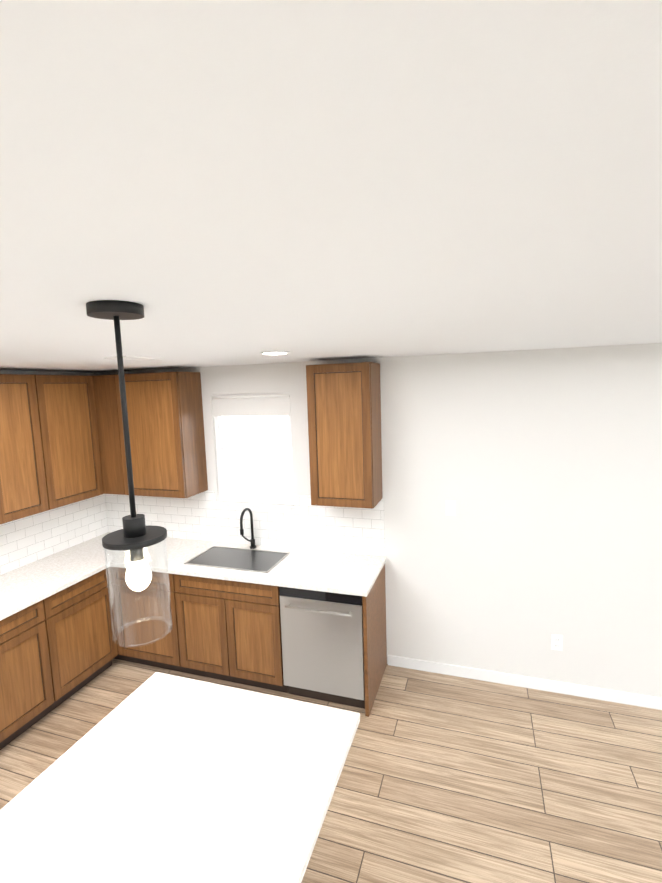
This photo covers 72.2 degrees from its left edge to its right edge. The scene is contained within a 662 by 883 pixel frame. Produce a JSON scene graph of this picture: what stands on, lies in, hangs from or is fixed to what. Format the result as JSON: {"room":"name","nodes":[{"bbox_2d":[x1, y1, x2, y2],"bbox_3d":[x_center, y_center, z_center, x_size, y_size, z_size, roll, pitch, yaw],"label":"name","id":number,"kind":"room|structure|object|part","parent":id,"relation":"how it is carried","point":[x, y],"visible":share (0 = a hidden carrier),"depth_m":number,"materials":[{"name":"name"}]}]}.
{"room":"kitchen","nodes":[
{"label":"kitchen","id":0,"kind":"room"},
{"bbox_2d":[0,370,107,523],"bbox_3d":[-2.965,0.850,2.209,0.120,2.440,4.650,0,7,18],"label":"wall","id":1,"kind":"structure","parent":0,"point":[44,372],"depth_m":3.77,"materials":[{"name":"white paint"}]},
{"bbox_2d":[0,374,48,523],"bbox_3d":[-2.436,0.064,3.070,0.325,1.025,0.790,0,7,18],"label":"upper cabinet","id":2,"kind":"object","parent":1,"relation":"attached to","point":[23,491],"visible":1,"depth_m":3.24,"materials":[{"name":"brown wood"}]},
{"bbox_2d":[0,494,107,574],"bbox_3d":[-2.730,0.866,2.706,0.009,0.462,3.568,0,7,18],"label":"backsplash","id":3,"kind":"structure","parent":1,"relation":"attached to","point":[24,541],"depth_m":3.80,"materials":[{"name":"tile"}]},
{"bbox_2d":[34,375,103,509],"bbox_3d":[-2.229,-0.017,3.692,0.325,1.025,0.527,0,7,18],"label":"upper cabinet","id":4,"kind":"object","parent":1,"relation":"attached to","point":[69,433],"visible":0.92,"depth_m":3.62,"materials":[{"name":"brown wood"}]},
{"bbox_2d":[0,659,661,882],"bbox_3d":[0.584,2.298,-0.174,14.140,0.100,7.500,0,7,18],"label":"floor","id":5,"kind":"structure","parent":0,"point":[444,778],"depth_m":2.57,"materials":[{"name":"brown wood"}]},
{"bbox_2d":[0,600,53,749],"bbox_3d":[-2.308,1.524,3.026,0.615,0.869,0.450,0,7,18],"label":"base cabinet","id":6,"kind":"object","parent":5,"relation":"on","point":[26,695],"visible":0.88,"depth_m":2.97,"materials":[{"name":"brown wood"}]},
{"bbox_2d":[0,556,107,620],"bbox_3d":[-2.227,1.041,3.222,0.640,0.036,0.986,0,7,18],"label":"countertop","id":7,"kind":"structure","parent":6,"relation":"on","point":[25,586],"depth_m":3.32,"materials":[{"name":"stone"}]},
{"bbox_2d":[43,567,117,712],"bbox_3d":[-2.145,1.460,3.516,0.615,0.869,0.586,0,7,18],"label":"base cabinet","id":8,"kind":"object","parent":5,"relation":"on","point":[82,648],"visible":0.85,"depth_m":3.38,"materials":[{"name":"brown wood"}]},
{"bbox_2d":[110,566,186,672],"bbox_3d":[-1.671,1.389,3.988,1.216,0.869,0.615,0,7,18],"label":"base cabinet","id":9,"kind":"object","parent":5,"relation":"on","point":[163,652],"visible":0.25,"depth_m":3.62,"materials":[{"name":"brown wood"}]},
{"bbox_2d":[50,532,385,596],"bbox_3d":[-0.970,0.947,3.669,2.740,0.036,0.668,0,7,18],"label":"countertop","id":10,"kind":"structure","parent":9,"relation":"on","point":[324,571],"depth_m":3.44,"materials":[{"name":"stone"}]},
{"bbox_2d":[184,546,289,572],"bbox_3d":[-0.737,0.926,3.601,0.720,0.004,0.407,0,7,18],"label":"sink","id":11,"kind":"object","parent":10,"relation":"in","point":[263,561],"visible":1,"depth_m":3.58,"materials":[{"name":"silver metal"}]},
{"bbox_2d":[240,508,255,548],"bbox_3d":[-0.725,0.726,3.752,0.132,0.366,0.213,0,7,18],"label":"faucet","id":12,"kind":"object","parent":10,"relation":"on","point":[252,541],"visible":1,"depth_m":3.80,"materials":[{"name":"black metal"}]},
{"bbox_2d":[174,574,287,692],"bbox_3d":[-0.676,1.396,3.657,0.876,0.869,0.615,0,7,18],"label":"base cabinet","id":13,"kind":"object","parent":5,"relation":"on","point":[229,631],"visible":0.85,"depth_m":3.36,"materials":[{"name":"brown wood"}]},
{"bbox_2d":[279,586,364,708],"bbox_3d":[0.018,1.406,3.392,0.594,0.867,0.650,0,7,18],"label":"dishwasher","id":14,"kind":"object","parent":5,"relation":"on","point":[322,646],"visible":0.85,"depth_m":3.13,"materials":[{"name":"silver metal"}]},
{"bbox_2d":[362,564,386,716],"bbox_3d":[0.329,1.403,3.322,0.026,0.869,0.615,0,7,18],"label":"cabinet end panel","id":15,"kind":"object","parent":5,"relation":"on","point":[374,631],"visible":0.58,"depth_m":3.22,"materials":[{"name":"brown wood"}]},
{"bbox_3d":[-0.856,1.723,0.949,0.650,0.869,2.346,0,7,18],"label":"kitchen island","id":16,"kind":"object","parent":5,"relation":"on","visible":0},
{"bbox_2d":[0,672,359,882],"bbox_3d":[-0.742,1.272,0.869,1.010,0.036,2.440,0,7,18],"label":"island countertop","id":17,"kind":"structure","parent":16,"relation":"on","point":[156,777],"depth_m":1.51,"materials":[{"name":"stone"}]},
{"bbox_2d":[0,0,661,372],"bbox_3d":[0.503,-0.223,-0.473,14.140,0.100,7.500,0,7,18],"label":"ceiling","id":18,"kind":"structure","parent":0,"point":[206,183],"depth_m":0.46,"materials":[{"name":"white paint"}]},
{"bbox_2d":[86,300,172,647],"bbox_3d":[-0.497,0.084,1.122,0.150,0.819,0.150,0,7,18],"label":"pendant light","id":19,"kind":"object","parent":18,"relation":"hanging from","point":[135,533],"depth_m":1.11,"materials":[{"name":"clear glass"}]},
{"bbox_3d":[-0.489,0.342,1.152,0.058,0.075,0.060,0,7,18],"label":"pendant light bulb","id":20,"kind":"part","parent":19,"relation":"part of","materials":[{"name":"white glass"}]},
{"bbox_3d":[-0.488,0.369,1.155,0.144,0.245,0.144,0,7,18],"label":"pendant light shade","id":21,"kind":"part","parent":19,"relation":"part of","materials":[{"name":"clear glass"}]},
{"bbox_2d":[104,356,161,360],"bbox_3d":[-1.145,-0.485,2.645,0.150,0.008,0.300,0,7,18],"label":"ceiling vent","id":22,"kind":"object","parent":18,"relation":"in","point":[137,358],"visible":0.85,"depth_m":2.62,"materials":[{"name":"white metal"}]},
{"bbox_2d":[259,351,289,354],"bbox_3d":[-0.320,-0.505,2.590,0.176,0.008,0.176,0,7,18],"label":"recessed light","id":23,"kind":"object","parent":18,"relation":"in","point":[274,352],"visible":1,"depth_m":2.55,"materials":[{"name":"white plastic"}]},
{"bbox_2d":[94,343,661,697],"bbox_3d":[3.069,0.598,2.695,11.260,2.440,0.120,0,7,18],"label":"wall","id":24,"kind":"structure","parent":0,"point":[542,468],"depth_m":3.20,"materials":[{"name":"white paint"}]},
{"bbox_2d":[93,371,207,497],"bbox_3d":[-1.699,-0.066,3.963,1.158,1.025,0.325,0,7,18],"label":"upper cabinet","id":25,"kind":"object","parent":24,"relation":"attached to","point":[166,430],"visible":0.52,"depth_m":3.76,"materials":[{"name":"brown wood"}]},
{"bbox_2d":[104,490,384,555],"bbox_3d":[-0.867,0.659,3.947,2.700,0.462,0.010,0,7,18],"label":"backsplash","id":26,"kind":"structure","parent":24,"relation":"attached to","point":[305,524],"depth_m":3.84,"materials":[{"name":"tile"}]},
{"bbox_2d":[215,393,296,508],"bbox_3d":[-0.645,0.061,3.857,0.830,1.030,0.126,0,7,18],"label":"window","id":27,"kind":"structure","parent":24,"relation":"in","point":[282,479],"depth_m":3.92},
{"bbox_2d":[212,393,290,416],"bbox_3d":[-0.667,-0.303,3.784,0.722,0.181,0.040,0,7,18],"label":"window blind","id":28,"kind":"object","parent":27,"relation":"attached to","point":[277,404],"depth_m":3.76,"materials":[{"name":"white fabric"}]},
{"bbox_2d":[220,416,291,498],"bbox_3d":[-0.643,0.060,3.863,0.660,0.860,0.005,0,7,18],"label":"window panel","id":29,"kind":"object","parent":27,"relation":"attached to","point":[257,460],"visible":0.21,"depth_m":3.87,"materials":[{"name":"clear glass"}]},
{"bbox_2d":[306,362,382,508],"bbox_3d":[0.107,-0.053,3.361,0.470,1.025,0.325,0,7,18],"label":"upper cabinet","id":30,"kind":"object","parent":24,"relation":"attached to","point":[344,425],"visible":1,"depth_m":3.22,"materials":[{"name":"brown wood"}]},
{"bbox_2d":[388,655,661,709],"bbox_3d":[4.386,1.784,2.339,8.280,0.085,0.012,0,7,18],"label":"baseboard","id":31,"kind":"structure","parent":24,"relation":"attached to","point":[641,700],"depth_m":3.31,"materials":[{"name":"white"}]},
{"bbox_2d":[551,634,562,650],"bbox_3d":[1.605,1.429,3.223,0.072,0.116,0.008,0,7,18],"label":"electrical outlet","id":32,"kind":"object","parent":24,"relation":"attached to","point":[556,642],"visible":1,"depth_m":3.22,"materials":[{"name":"white plastic"}]}
]}

